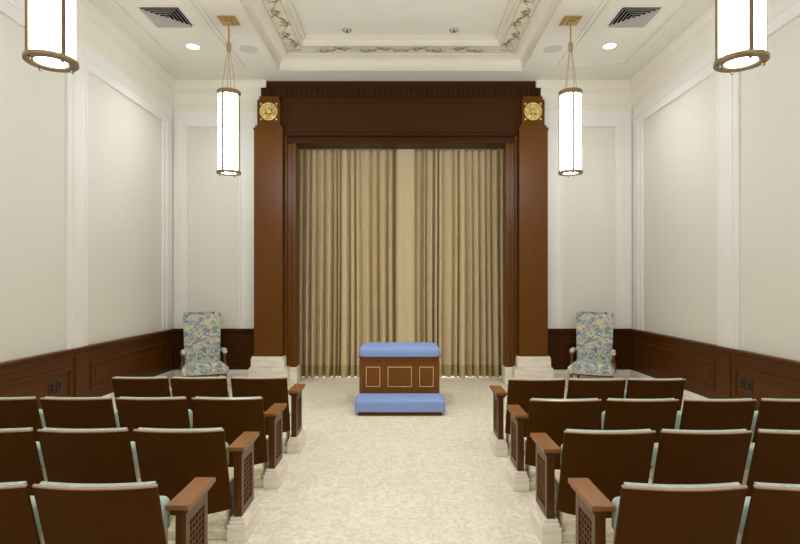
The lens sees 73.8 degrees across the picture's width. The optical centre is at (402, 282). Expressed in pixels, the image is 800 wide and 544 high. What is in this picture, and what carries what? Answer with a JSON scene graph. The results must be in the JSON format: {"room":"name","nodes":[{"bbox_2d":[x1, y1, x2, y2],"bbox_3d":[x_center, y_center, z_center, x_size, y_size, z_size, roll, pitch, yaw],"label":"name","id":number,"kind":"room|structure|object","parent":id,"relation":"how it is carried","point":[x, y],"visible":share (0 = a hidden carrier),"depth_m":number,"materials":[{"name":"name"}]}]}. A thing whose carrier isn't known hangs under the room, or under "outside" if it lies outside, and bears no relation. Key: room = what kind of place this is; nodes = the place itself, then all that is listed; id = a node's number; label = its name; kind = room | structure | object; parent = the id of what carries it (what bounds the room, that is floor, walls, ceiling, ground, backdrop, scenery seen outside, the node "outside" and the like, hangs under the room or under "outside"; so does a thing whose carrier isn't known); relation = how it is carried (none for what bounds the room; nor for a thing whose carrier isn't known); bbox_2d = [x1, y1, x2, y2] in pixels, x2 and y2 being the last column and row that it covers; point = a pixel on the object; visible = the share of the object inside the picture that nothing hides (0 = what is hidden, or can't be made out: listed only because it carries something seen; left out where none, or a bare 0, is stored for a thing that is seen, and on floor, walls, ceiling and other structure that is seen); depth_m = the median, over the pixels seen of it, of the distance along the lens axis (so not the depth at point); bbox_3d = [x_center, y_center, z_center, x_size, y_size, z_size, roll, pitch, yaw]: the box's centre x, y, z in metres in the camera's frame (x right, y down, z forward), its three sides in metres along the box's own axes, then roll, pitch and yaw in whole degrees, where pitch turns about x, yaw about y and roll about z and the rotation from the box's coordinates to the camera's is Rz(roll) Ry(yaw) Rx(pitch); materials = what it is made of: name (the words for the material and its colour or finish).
{"room":"house of worship","nodes":[
{"label":"house of worship","id":0,"kind":"room"},
{"bbox_2d":[0,12,160,361],"bbox_3d":[-3.796,-0.810,3.075,0.188,4.820,11.350,0,0,0],"label":"wall","id":1,"kind":"structure","parent":0,"point":[124,139],"depth_m":5.77,"materials":[{"name":"paint"}]},
{"bbox_2d":[0,0,173,348],"bbox_3d":[-3.682,-1.010,2.974,0.044,3.520,11.149,0,0,0],"label":"trim","id":2,"kind":"structure","parent":1,"relation":"attached to","point":[76,84],"depth_m":6.11,"materials":[{"name":"beige paint"}]},
{"bbox_2d":[0,329,174,408],"bbox_3d":[-3.662,1.074,2.975,0.076,0.688,11.150,0,0,0],"label":"trim","id":3,"kind":"structure","parent":1,"relation":"attached to","point":[85,371],"depth_m":6.21,"materials":[{"name":"brown wood"}]},
{"bbox_2d":[76,0,175,109],"bbox_3d":[-3.646,-2.990,2.975,0.128,0.461,11.150,0,0,0],"label":"trim","id":4,"kind":"structure","parent":1,"relation":"attached to","point":[94,29],"depth_m":6.89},
{"bbox_2d":[102,370,174,408],"bbox_3d":[-3.665,1.494,2.975,0.060,0.212,11.150,0,0,0],"label":"baseboard","id":5,"kind":"structure","parent":1,"relation":"attached to","point":[168,374],"depth_m":8.10,"materials":[{"name":"beige stone"}]},
{"bbox_2d":[173,111,238,327],"bbox_3d":[-3.043,-0.810,8.656,1.294,4.820,0.188,0,0,0],"label":"wall","id":6,"kind":"structure","parent":0,"point":[213,199],"depth_m":8.56,"materials":[{"name":"paint"}]},
{"bbox_2d":[173,80,631,110],"bbox_3d":[0.005,-2.990,8.506,7.350,0.461,0.128,0,0,0],"label":"trim","id":7,"kind":"structure","parent":6,"relation":"attached to","point":[190,95],"depth_m":8.49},
{"bbox_2d":[173,328,631,371],"bbox_3d":[0.005,1.074,8.522,7.370,0.688,0.076,0,0,0],"label":"trim","id":8,"kind":"structure","parent":6,"relation":"attached to","point":[239,343],"depth_m":8.53,"materials":[{"name":"brown wood"}]},
{"bbox_2d":[175,370,630,382],"bbox_3d":[0.005,1.494,8.525,7.270,0.212,0.060,0,0,0],"label":"baseboard","id":9,"kind":"structure","parent":6,"relation":"attached to","point":[625,374],"depth_m":8.49,"materials":[{"name":"beige stone"}]},
{"bbox_2d":[174,110,631,328],"bbox_3d":[0.005,-1.010,8.544,7.340,3.520,0.040,0,0,0],"label":"trim","id":10,"kind":"structure","parent":6,"relation":"attached to","point":[621,120],"depth_m":8.54,"materials":[{"name":"beige paint"}]},
{"bbox_2d":[299,149,501,150],"bbox_3d":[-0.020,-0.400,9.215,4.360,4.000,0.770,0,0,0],"label":"curtain rod","id":11,"kind":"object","parent":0,"point":[299,149],"depth_m":9.02,"materials":[{"name":"beige paint"}]},
{"bbox_2d":[299,149,397,377],"bbox_3d":[-0.874,-0.336,8.950,1.772,3.828,0.259,0,0,0],"label":"curtain","id":12,"kind":"object","parent":11,"relation":"hanging from","point":[348,200],"visible":0.9,"depth_m":9.00,"materials":[{"name":"beige fabric"}]},
{"bbox_2d":[398,149,413,341],"bbox_3d":[0.059,-0.336,8.824,0.287,3.828,0.041,0,0,0],"label":"curtain","id":13,"kind":"object","parent":11,"relation":"hanging from","point":[405,156],"visible":0.65,"depth_m":8.83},
{"bbox_2d":[414,149,502,377],"bbox_3d":[0.900,-0.336,8.950,1.641,3.828,0.261,0,0,0],"label":"curtain","id":14,"kind":"object","parent":11,"relation":"hanging from","point":[458,195],"visible":0.8,"depth_m":9.00,"materials":[{"name":"beige fabric"}]},
{"bbox_2d":[88,0,714,80],"bbox_3d":[0.005,-3.520,3.075,7.790,0.600,11.350,0,0,0],"label":"ceiling","id":15,"kind":"structure","parent":0,"point":[257,66],"depth_m":7.23,"materials":[{"name":"paint"}]},
{"bbox_2d":[22,0,78,73],"bbox_3d":[-2.140,-2.268,3.250,0.294,1.904,0.294,0,0,0],"label":"pendant lamp","id":16,"kind":"object","parent":15,"relation":"hanging from","point":[50,25],"visible":1,"depth_m":3.16,"materials":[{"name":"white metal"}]},
{"bbox_2d":[34,57,67,66],"bbox_3d":[-2.140,-1.352,3.250,0.186,0.001,0.186,0,0,0],"label":"diffuser","id":17,"kind":"object","parent":16,"relation":"attached to","point":[48,61],"depth_m":3.25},
{"bbox_2d":[136,6,195,27],"bbox_3d":[-2.840,-3.205,6.435,0.500,0.030,0.500,0,0,0],"label":"ceiling vent","id":18,"kind":"object","parent":15,"relation":"in","point":[160,16],"visible":1,"depth_m":6.41,"materials":[{"name":"metal"}]},
{"bbox_2d":[216,16,240,177],"bbox_3d":[-2.125,-2.268,6.530,0.294,1.904,0.294,0,0,0],"label":"pendant lamp","id":19,"kind":"object","parent":15,"relation":"hanging from","point":[228,98],"visible":1,"depth_m":6.43,"materials":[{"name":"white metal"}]},
{"bbox_2d":[238,44,258,53],"bbox_3d":[-2.115,-3.216,7.330,0.284,0.007,0.284,0,0,0],"label":"ceiling speaker","id":20,"kind":"object","parent":15,"relation":"attached to","point":[246,48],"visible":1,"depth_m":7.31,"materials":[{"name":"paint"}]},
{"bbox_2d":[235,0,565,71],"bbox_3d":[-0.020,-3.311,3.440,3.760,0.198,9.340,0,0,0],"label":"trim","id":21,"kind":"structure","parent":15,"relation":"attached to","point":[255,13],"depth_m":7.97,"materials":[{"name":"paint"}]},
{"bbox_2d":[291,0,509,36],"bbox_3d":[-0.020,-3.510,3.440,2.720,0.020,8.300,0,0,0],"label":"ceiling panel","id":22,"kind":"object","parent":15,"relation":"attached to","point":[317,18],"depth_m":7.09,"materials":[{"name":"paint"}]},
{"bbox_2d":[261,0,539,52],"bbox_3d":[-0.020,-3.408,3.344,3.370,0.008,9.143,0,0,0],"label":"trim","id":23,"kind":"structure","parent":15,"relation":"attached to","point":[525,9],"depth_m":7.61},
{"bbox_2d":[282,0,519,45],"bbox_3d":[-0.020,-3.452,3.440,2.870,0.096,8.450,0,0,0],"label":"trim","id":24,"kind":"structure","parent":15,"relation":"attached to","point":[304,41],"depth_m":7.61,"materials":[{"name":"paint"}]},
{"bbox_2d":[108,0,693,66],"bbox_3d":[-0.013,-3.211,3.445,6.645,0.018,8.890,0,0,0],"label":"trim","id":25,"kind":"structure","parent":15,"relation":"attached to","point":[678,11],"depth_m":6.98,"materials":[{"name":"paint"}]},
{"bbox_2d":[542,44,562,53],"bbox_3d":[2.065,-3.216,7.330,0.284,0.007,0.284,0,0,0],"label":"ceiling speaker","id":26,"kind":"object","parent":15,"relation":"attached to","point":[554,48],"visible":1,"depth_m":7.31,"materials":[{"name":"paint"}]},
{"bbox_2d":[558,16,582,177],"bbox_3d":[2.062,-2.268,6.530,0.294,1.904,0.294,0,0,0],"label":"pendant lamp","id":27,"kind":"object","parent":15,"relation":"hanging from","point":[570,99],"visible":1,"depth_m":6.43,"materials":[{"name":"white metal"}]},
{"bbox_2d":[605,6,663,27],"bbox_3d":[2.795,-3.205,6.435,0.500,0.030,0.500,0,0,0],"label":"ceiling vent","id":28,"kind":"object","parent":15,"relation":"in","point":[626,16],"visible":1,"depth_m":6.42,"materials":[{"name":"metal"}]},
{"bbox_2d":[713,0,769,74],"bbox_3d":[2.065,-2.268,3.250,0.294,1.904,0.294,0,0,0],"label":"pendant lamp","id":29,"kind":"object","parent":15,"relation":"hanging from","point":[740,25],"visible":1,"depth_m":3.16,"materials":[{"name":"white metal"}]},
{"bbox_2d":[724,57,758,66],"bbox_3d":[2.065,-1.352,3.250,0.186,0.001,0.186,0,0,0],"label":"diffuser","id":30,"kind":"object","parent":29,"relation":"attached to","point":[743,61],"depth_m":3.27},
{"bbox_2d":[168,376,682,543],"bbox_3d":[0.005,1.650,3.575,7.790,0.100,12.350,0,0,0],"label":"floor","id":31,"kind":"structure","parent":0,"point":[355,479],"depth_m":4.36,"materials":[{"name":"carpet"}]},
{"bbox_2d":[166,477,215,543],"bbox_3d":[-1.021,1.304,2.592,0.120,0.592,0.355,0,0,0],"label":"end panel","id":32,"kind":"object","parent":31,"relation":"on","point":[189,507],"visible":1,"depth_m":2.56,"materials":[{"name":"brown wood"}]},
{"bbox_2d":[168,513,226,539],"bbox_3d":[-1.882,1.570,3.447,1.600,0.060,0.265,0,0,0],"label":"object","id":33,"kind":"structure","parent":31,"relation":"on","point":[216,530],"depth_m":3.34,"materials":[{"name":"carpet"}]},
{"bbox_2d":[0,427,47,495],"bbox_3d":[-2.419,1.194,3.283,0.525,0.690,0.434,0,0,0],"label":"seat","id":34,"kind":"object","parent":33,"relation":"on","point":[21,458],"visible":0.34,"depth_m":3.13,"materials":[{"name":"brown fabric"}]},
{"bbox_2d":[36,441,44,467],"bbox_3d":[-2.419,1.059,3.295,0.444,0.142,0.120,0,0,0],"label":"seat cushion","id":35,"kind":"object","parent":34,"relation":"on","point":[37,442],"depth_m":3.25,"materials":[{"name":"green fabric"}]},
{"bbox_2d":[37,427,140,483],"bbox_3d":[-1.863,1.194,3.283,0.525,0.690,0.434,0,0,0],"label":"seat","id":36,"kind":"object","parent":33,"relation":"on","point":[101,455],"visible":0.51,"depth_m":3.12,"materials":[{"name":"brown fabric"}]},
{"bbox_2d":[43,427,126,430],"bbox_3d":[-1.863,1.054,3.164,0.488,0.410,0.166,0,0,0],"label":"cushion","id":37,"kind":"object","parent":36,"relation":"on","point":[45,428],"depth_m":3.10,"materials":[{"name":"green fabric"}]},
{"bbox_2d":[130,441,137,466],"bbox_3d":[-1.863,1.059,3.295,0.444,0.142,0.120,0,0,0],"label":"seat cushion","id":38,"kind":"object","parent":36,"relation":"on","point":[135,459],"depth_m":3.28,"materials":[{"name":"green fabric"}]},
{"bbox_2d":[133,427,233,528],"bbox_3d":[-1.304,1.194,3.283,0.525,0.690,0.434,0,0,0],"label":"seat","id":39,"kind":"object","parent":33,"relation":"on","point":[172,458],"visible":0.77,"depth_m":3.13,"materials":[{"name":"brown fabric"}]},
{"bbox_2d":[138,427,221,430],"bbox_3d":[-1.304,1.054,3.164,0.488,0.410,0.166,0,0,0],"label":"cushion","id":40,"kind":"object","parent":39,"relation":"on","point":[140,428],"depth_m":3.10,"materials":[{"name":"green fabric"}]},
{"bbox_2d":[138,468,262,486],"bbox_3d":[-2.167,1.570,4.303,2.169,0.060,0.265,0,0,0],"label":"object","id":41,"kind":"structure","parent":31,"relation":"on","point":[258,482],"depth_m":4.24,"materials":[{"name":"stone"}]},
{"bbox_2d":[0,396,45,440],"bbox_3d":[-2.989,1.194,4.138,0.525,0.690,0.434,0,0,0],"label":"seat","id":42,"kind":"object","parent":41,"relation":"on","point":[15,412],"visible":0.3,"depth_m":3.97,"materials":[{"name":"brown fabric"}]},
{"bbox_2d":[39,409,45,427],"bbox_3d":[-2.989,1.059,4.150,0.444,0.142,0.120,0,0,0],"label":"seat cushion","id":43,"kind":"object","parent":42,"relation":"on","point":[40,410],"depth_m":4.11,"materials":[{"name":"green fabric"}]},
{"bbox_2d":[40,396,119,428],"bbox_3d":[-2.425,1.194,4.138,0.525,0.690,0.434,0,0,0],"label":"seat","id":44,"kind":"object","parent":41,"relation":"on","point":[58,412],"visible":0.39,"depth_m":3.97,"materials":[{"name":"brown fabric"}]},
{"bbox_2d":[44,396,110,397],"bbox_3d":[-2.425,1.054,4.019,0.488,0.410,0.166,0,0,0],"label":"cushion","id":45,"kind":"object","parent":44,"relation":"on","point":[46,396],"depth_m":3.96,"materials":[{"name":"green fabric"}]},
{"bbox_2d":[114,409,119,427],"bbox_3d":[-2.425,1.059,4.150,0.444,0.142,0.120,0,0,0],"label":"seat cushion","id":46,"kind":"object","parent":44,"relation":"on","point":[115,410],"depth_m":4.12,"materials":[{"name":"green fabric"}]},
{"bbox_2d":[115,396,192,478],"bbox_3d":[-1.867,1.194,4.138,0.525,0.690,0.434,0,0,0],"label":"seat","id":47,"kind":"object","parent":41,"relation":"on","point":[133,412],"visible":0.5,"depth_m":3.97,"materials":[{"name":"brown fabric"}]},
{"bbox_2d":[119,396,185,397],"bbox_3d":[-1.867,1.054,4.019,0.488,0.410,0.166,0,0,0],"label":"cushion","id":48,"kind":"object","parent":47,"relation":"on","point":[120,396],"depth_m":3.96,"materials":[{"name":"green fabric"}]},
{"bbox_2d":[192,396,267,478],"bbox_3d":[-1.301,1.194,4.138,0.525,0.690,0.434,0,0,0],"label":"seat","id":49,"kind":"object","parent":41,"relation":"on","point":[236,416],"visible":0.63,"depth_m":3.98,"materials":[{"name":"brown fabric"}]},
{"bbox_2d":[195,396,260,397],"bbox_3d":[-1.301,1.054,4.019,0.488,0.410,0.166,0,0,0],"label":"cushion","id":50,"kind":"object","parent":49,"relation":"on","point":[196,396],"depth_m":3.96,"materials":[{"name":"green fabric"}]},
{"bbox_2d":[180,311,228,376],"bbox_3d":[-2.967,1.025,7.954,0.653,1.159,0.662,0,0,-25],"label":"armchair","id":51,"kind":"object","parent":31,"relation":"on","point":[201,351],"visible":0.88,"depth_m":8.08,"materials":[{"name":"multicoloured fabric"}]},
{"bbox_2d":[227,432,259,541],"bbox_3d":[-1.021,1.304,3.442,0.120,0.592,0.355,0,0,0],"label":"end panel","id":52,"kind":"object","parent":31,"relation":"on","point":[245,517],"visible":1,"depth_m":3.33,"materials":[{"name":"brown wood"}]},
{"bbox_2d":[263,403,286,488],"bbox_3d":[-1.021,1.304,4.298,0.120,0.592,0.355,0,0,0],"label":"end panel","id":53,"kind":"object","parent":31,"relation":"on","point":[275,474],"visible":0.99,"depth_m":4.16,"materials":[{"name":"brown wood"}]},
{"bbox_2d":[283,438,286,451],"bbox_3d":[-1.863,1.570,5.157,1.562,0.060,0.265,0,0,0],"label":"trim","id":54,"kind":"structure","parent":31,"relation":"on","point":[284,439],"depth_m":5.03,"materials":[{"name":"stone"}]},
{"bbox_2d":[111,376,172,408],"bbox_3d":[-2.372,1.194,4.993,0.507,0.690,0.434,0,0,0],"label":"seat","id":55,"kind":"object","parent":54,"relation":"on","point":[122,386],"visible":0.34,"depth_m":4.81,"materials":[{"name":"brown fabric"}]},
{"bbox_2d":[170,376,229,428],"bbox_3d":[-1.843,1.194,4.993,0.507,0.690,0.434,0,0,0],"label":"seat","id":56,"kind":"object","parent":54,"relation":"on","point":[189,387],"visible":0.31,"depth_m":4.81,"materials":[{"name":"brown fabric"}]},
{"bbox_2d":[231,376,289,444],"bbox_3d":[-1.296,1.194,4.993,0.507,0.690,0.434,0,0,0],"label":"seat","id":57,"kind":"object","parent":54,"relation":"on","point":[273,390],"visible":0.53,"depth_m":4.82,"materials":[{"name":"brown wood"}]},
{"bbox_2d":[287,384,305,453],"bbox_3d":[-1.021,1.304,5.152,0.120,0.592,0.355,0,0,0],"label":"end panel","id":58,"kind":"object","parent":31,"relation":"on","point":[296,442],"visible":0.98,"depth_m":5.01,"materials":[{"name":"brown wood"}]},
{"bbox_2d":[358,342,440,393],"bbox_3d":[-0.037,1.209,7.109,1.060,0.782,0.629,0,0,0],"label":"altar","id":59,"kind":"object","parent":31,"relation":"on","point":[384,367],"visible":0.88,"depth_m":6.82,"materials":[{"name":"brown wood"}]},
{"bbox_2d":[358,342,440,356],"bbox_3d":[-0.037,0.879,7.107,1.060,0.122,0.625,0,0,0],"label":"cushion","id":60,"kind":"object","parent":59,"relation":"on","point":[368,349],"depth_m":6.81,"materials":[{"name":"blue fabric"}]},
{"bbox_2d":[355,393,444,415],"bbox_3d":[-0.028,1.501,6.603,1.092,0.198,0.425,0,0,0],"label":"kneeler","id":61,"kind":"object","parent":31,"relation":"on","point":[366,404],"visible":1,"depth_m":6.41,"materials":[{"name":"blue fabric"}]},
{"bbox_2d":[248,81,553,384],"bbox_3d":[-0.022,-0.809,8.527,4.740,4.819,0.545,0,0,0],"label":"portal","id":62,"kind":"object","parent":31,"relation":"on","point":[292,116],"visible":0.98,"depth_m":8.43,"materials":[{"name":"brown wood"}]},
{"bbox_2d":[489,385,507,455],"bbox_3d":[0.913,1.304,5.072,0.120,0.592,0.355,0,0,0],"label":"end panel","id":63,"kind":"object","parent":31,"relation":"on","point":[498,445],"visible":0.99,"depth_m":4.93,"materials":[{"name":"brown wood"}]},
{"bbox_2d":[506,405,528,491],"bbox_3d":[0.913,1.304,4.242,0.120,0.592,0.355,0,0,0],"label":"end panel","id":64,"kind":"object","parent":31,"relation":"on","point":[517,477],"visible":0.98,"depth_m":4.11,"materials":[{"name":"brown wood"}]},
{"bbox_2d":[530,433,560,543],"bbox_3d":[0.913,1.304,3.413,0.120,0.592,0.355,0,0,0],"label":"end panel","id":65,"kind":"object","parent":31,"relation":"on","point":[543,519],"visible":1,"depth_m":3.29,"materials":[{"name":"brown wood"}]},
{"bbox_2d":[561,515,612,541],"bbox_3d":[1.777,1.570,3.417,1.607,0.060,0.265,0,0,0],"label":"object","id":66,"kind":"structure","parent":31,"relation":"on","point":[569,535],"depth_m":3.32,"materials":[{"name":"stone"}]},
{"bbox_2d":[555,429,655,530],"bbox_3d":[1.198,1.194,3.253,0.525,0.690,0.434,0,0,0],"label":"seat","id":67,"kind":"object","parent":66,"relation":"on","point":[609,459],"visible":0.7,"depth_m":3.10,"materials":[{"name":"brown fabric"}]},
{"bbox_2d":[566,429,650,431],"bbox_3d":[1.198,1.054,3.134,0.488,0.410,0.166,0,0,0],"label":"cushion","id":68,"kind":"object","parent":67,"relation":"on","point":[567,430],"depth_m":3.07,"materials":[{"name":"green fabric"}]},
{"bbox_2d":[648,429,752,484],"bbox_3d":[1.757,1.194,3.253,0.525,0.690,0.434,0,0,0],"label":"seat","id":69,"kind":"object","parent":66,"relation":"on","point":[679,456],"visible":0.52,"depth_m":3.09,"materials":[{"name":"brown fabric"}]},
{"bbox_2d":[651,443,658,468],"bbox_3d":[1.757,1.059,3.265,0.444,0.142,0.120,0,0,0],"label":"seat cushion","id":70,"kind":"object","parent":69,"relation":"on","point":[653,462],"depth_m":3.25,"materials":[{"name":"green fabric"}]},
{"bbox_2d":[662,429,747,431],"bbox_3d":[1.757,1.054,3.134,0.488,0.410,0.166,0,0,0],"label":"cushion","id":71,"kind":"object","parent":69,"relation":"on","point":[663,430],"depth_m":3.07,"materials":[{"name":"green fabric"}]},
{"bbox_2d":[743,429,799,495],"bbox_3d":[2.318,1.194,3.253,0.525,0.690,0.434,0,0,0],"label":"seat","id":72,"kind":"object","parent":66,"relation":"on","point":[774,457],"visible":0.44,"depth_m":3.10,"materials":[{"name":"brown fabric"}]},
{"bbox_2d":[745,443,754,468],"bbox_3d":[2.318,1.059,3.265,0.444,0.142,0.120,0,0,0],"label":"seat cushion","id":73,"kind":"object","parent":72,"relation":"on","point":[749,458],"depth_m":3.23,"materials":[{"name":"green fabric"}]},
{"bbox_2d":[758,429,799,431],"bbox_3d":[2.318,1.054,3.134,0.488,0.410,0.166,0,0,0],"label":"cushion","id":74,"kind":"object","parent":72,"relation":"on","point":[759,430],"depth_m":3.07,"materials":[{"name":"green fabric"}]},
{"bbox_2d":[568,478,614,543],"bbox_3d":[0.909,1.304,2.583,0.120,0.592,0.355,0,0,0],"label":"end panel","id":75,"kind":"object","parent":31,"relation":"on","point":[592,506],"visible":1,"depth_m":2.53,"materials":[{"name":"brown wood"}]},
{"bbox_2d":[568,311,615,378],"bbox_3d":[2.847,1.025,7.954,0.653,1.159,0.662,0,0,25],"label":"armchair","id":76,"kind":"object","parent":31,"relation":"on","point":[594,330],"visible":0.91,"depth_m":8.08,"materials":[{"name":"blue fabric"}]},
{"bbox_2d":[529,471,742,489],"bbox_3d":[2.066,1.570,4.247,2.184,0.060,0.265,0,0,0],"label":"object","id":77,"kind":"structure","parent":31,"relation":"on","point":[532,484],"depth_m":4.18,"materials":[{"name":"stone"}]},
{"bbox_2d":[525,398,601,480],"bbox_3d":[1.197,1.194,4.083,0.525,0.690,0.434,0,0,0],"label":"seat","id":78,"kind":"object","parent":77,"relation":"on","point":[551,417],"visible":0.65,"depth_m":3.92,"materials":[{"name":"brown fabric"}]},
{"bbox_2d":[531,398,597,399],"bbox_3d":[1.197,1.054,3.964,0.488,0.410,0.166,0,0,0],"label":"cushion","id":79,"kind":"object","parent":78,"relation":"on","point":[531,398],"depth_m":3.90,"materials":[{"name":"green fabric"}]},
{"bbox_2d":[601,398,678,478],"bbox_3d":[1.763,1.194,4.083,0.525,0.690,0.434,0,0,0],"label":"seat","id":80,"kind":"object","parent":77,"relation":"on","point":[657,415],"visible":0.44,"depth_m":3.91,"materials":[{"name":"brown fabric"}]},
{"bbox_2d":[608,398,674,399],"bbox_3d":[1.763,1.054,3.964,0.488,0.410,0.166,0,0,0],"label":"cushion","id":81,"kind":"object","parent":80,"relation":"on","point":[608,398],"depth_m":3.90,"materials":[{"name":"green fabric"}]},
{"bbox_2d":[675,398,756,430],"bbox_3d":[2.331,1.194,4.083,0.525,0.690,0.434,0,0,0],"label":"seat","id":82,"kind":"object","parent":77,"relation":"on","point":[696,414],"visible":0.34,"depth_m":3.91,"materials":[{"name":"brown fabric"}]},
{"bbox_2d":[675,411,681,429],"bbox_3d":[2.331,1.059,4.095,0.444,0.142,0.120,0,0,0],"label":"seat cushion","id":83,"kind":"object","parent":82,"relation":"on","point":[679,413],"depth_m":4.08,"materials":[{"name":"green fabric"}]},
{"bbox_2d":[685,398,751,399],"bbox_3d":[2.331,1.054,3.964,0.488,0.410,0.166,0,0,0],"label":"cushion","id":84,"kind":"object","parent":82,"relation":"on","point":[685,398],"depth_m":3.90,"materials":[{"name":"green fabric"}]},
{"bbox_2d":[751,398,799,442],"bbox_3d":[2.896,1.194,4.083,0.525,0.690,0.434,0,0,0],"label":"seat","id":85,"kind":"object","parent":77,"relation":"on","point":[776,414],"visible":0.3,"depth_m":3.91,"materials":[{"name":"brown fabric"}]},
{"bbox_2d":[751,411,757,430],"bbox_3d":[2.896,1.059,4.095,0.444,0.142,0.120,0,0,0],"label":"seat cushion","id":86,"kind":"object","parent":85,"relation":"on","point":[755,412],"depth_m":4.06,"materials":[{"name":"green fabric"}]},
{"bbox_3d":[1.754,1.570,5.078,1.559,0.060,0.265,0,0,0],"label":"trim","id":87,"kind":"structure","parent":31,"relation":"on","visible":0},
{"bbox_2d":[505,378,565,447],"bbox_3d":[1.197,1.194,4.913,0.507,0.690,0.434,0,0,0],"label":"seat","id":88,"kind":"object","parent":87,"relation":"on","point":[520,390],"visible":0.59,"depth_m":4.74,"materials":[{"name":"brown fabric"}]},
{"bbox_2d":[566,378,625,429],"bbox_3d":[1.733,1.194,4.913,0.507,0.690,0.434,0,0,0],"label":"seat","id":89,"kind":"object","parent":87,"relation":"on","point":[578,388],"visible":0.39,"depth_m":4.74,"materials":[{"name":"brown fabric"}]},
{"bbox_2d":[624,378,685,410],"bbox_3d":[2.262,1.194,4.913,0.507,0.690,0.434,0,0,0],"label":"seat","id":90,"kind":"object","parent":87,"relation":"on","point":[637,388],"visible":0.38,"depth_m":4.73,"materials":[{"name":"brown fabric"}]},
{"bbox_3d":[-1.600,1.570,2.598,1.036,0.060,0.265,0,0,0],"label":"trim","id":91,"kind":"structure","parent":31,"relation":"on","visible":0},
{"bbox_2d":[0,481,44,543],"bbox_3d":[-1.856,1.194,2.433,0.525,0.690,0.434,0,0,0],"label":"seat","id":92,"kind":"object","parent":91,"relation":"on","point":[19,517],"visible":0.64,"depth_m":2.28,"materials":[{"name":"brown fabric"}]},
{"bbox_2d":[0,481,26,485],"bbox_3d":[-1.856,1.054,2.314,0.488,0.410,0.166,0,0,0],"label":"cushion","id":93,"kind":"object","parent":92,"relation":"on","point":[22,483],"depth_m":2.26,"materials":[{"name":"green fabric"}]},
{"bbox_2d":[30,496,41,532],"bbox_3d":[-1.856,1.059,2.445,0.444,0.142,0.120,0,0,0],"label":"seat cushion","id":94,"kind":"object","parent":92,"relation":"on","point":[33,502],"depth_m":2.40,"materials":[{"name":"green fabric"}]},
{"bbox_2d":[32,481,174,543],"bbox_3d":[-1.301,1.194,2.433,0.525,0.690,0.434,0,0,0],"label":"seat","id":95,"kind":"object","parent":91,"relation":"on","point":[69,513],"visible":0.96,"depth_m":2.26,"materials":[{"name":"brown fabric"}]},
{"bbox_2d":[39,481,155,486],"bbox_3d":[-1.301,1.054,2.314,0.488,0.410,0.166,0,0,0],"label":"cushion","id":96,"kind":"object","parent":95,"relation":"on","point":[43,483],"depth_m":2.25,"materials":[{"name":"green fabric"}]},
{"bbox_2d":[160,496,169,530],"bbox_3d":[-1.301,1.059,2.445,0.444,0.142,0.120,0,0,0],"label":"seat cushion","id":97,"kind":"object","parent":95,"relation":"on","point":[164,500],"depth_m":2.44,"materials":[{"name":"green fabric"}]},
{"bbox_3d":[1.490,1.570,2.587,1.039,0.060,0.265,0,0,0],"label":"trim","id":98,"kind":"structure","parent":31,"relation":"on","visible":0},
{"bbox_2d":[606,482,747,543],"bbox_3d":[1.190,1.194,2.423,0.525,0.690,0.434,0,0,0],"label":"seat","id":99,"kind":"object","parent":98,"relation":"on","point":[644,513],"visible":0.97,"depth_m":2.25,"materials":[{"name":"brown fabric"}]},
{"bbox_2d":[611,496,619,530],"bbox_3d":[1.190,1.059,2.435,0.444,0.142,0.120,0,0,0],"label":"seat cushion","id":100,"kind":"object","parent":99,"relation":"on","point":[615,501],"depth_m":2.43,"materials":[{"name":"green fabric"}]},
{"bbox_2d":[623,482,740,487],"bbox_3d":[1.190,1.054,2.304,0.488,0.410,0.166,0,0,0],"label":"cushion","id":101,"kind":"object","parent":99,"relation":"on","point":[626,484],"depth_m":2.24,"materials":[{"name":"green fabric"}]},
{"bbox_2d":[736,482,799,543],"bbox_3d":[1.747,1.194,2.423,0.525,0.690,0.434,0,0,0],"label":"seat","id":102,"kind":"object","parent":98,"relation":"on","point":[771,514],"visible":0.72,"depth_m":2.26,"materials":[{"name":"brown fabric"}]},
{"bbox_2d":[738,496,750,533],"bbox_3d":[1.747,1.059,2.435,0.444,0.142,0.120,0,0,0],"label":"seat cushion","id":103,"kind":"object","parent":102,"relation":"on","point":[747,500],"depth_m":2.40,"materials":[{"name":"green fabric"}]},
{"bbox_2d":[754,482,799,486],"bbox_3d":[1.747,1.054,2.304,0.488,0.410,0.166,0,0,0],"label":"cushion","id":104,"kind":"object","parent":102,"relation":"on","point":[756,484],"depth_m":2.25,"materials":[{"name":"green fabric"}]},
{"bbox_2d":[563,127,614,327],"bbox_3d":[3.026,-0.810,8.656,1.348,4.820,0.188,0,0,0],"label":"wall","id":105,"kind":"structure","parent":0,"point":[588,197],"depth_m":8.56,"materials":[{"name":"paint"}]},
{"bbox_2d":[644,16,799,360],"bbox_3d":[3.806,-0.810,3.075,0.188,4.820,11.350,0,0,0],"label":"wall","id":106,"kind":"structure","parent":0,"point":[680,139],"depth_m":5.85,"materials":[{"name":"paint"}]},
{"bbox_2d":[631,370,708,405],"bbox_3d":[3.675,1.494,2.975,0.060,0.212,11.150,0,0,0],"label":"baseboard","id":107,"kind":"structure","parent":106,"relation":"attached to","point":[634,374],"depth_m":6.91,"materials":[{"name":"beige stone"}]},
{"bbox_2d":[629,0,779,110],"bbox_3d":[3.656,-2.990,2.975,0.128,0.461,11.150,0,0,0],"label":"trim","id":108,"kind":"structure","parent":106,"relation":"attached to","point":[697,40],"depth_m":7.06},
{"bbox_2d":[631,329,799,410],"bbox_3d":[3.672,1.074,2.975,0.076,0.688,11.150,0,0,0],"label":"trim","id":109,"kind":"structure","parent":106,"relation":"attached to","point":[711,371],"depth_m":6.28,"materials":[{"name":"brown wood"}]},
{"bbox_2d":[632,0,799,348],"bbox_3d":[3.692,-1.010,2.974,0.044,3.520,11.149,0,0,0],"label":"trim","id":110,"kind":"structure","parent":106,"relation":"attached to","point":[783,12],"depth_m":6.12,"materials":[{"name":"beige paint"}]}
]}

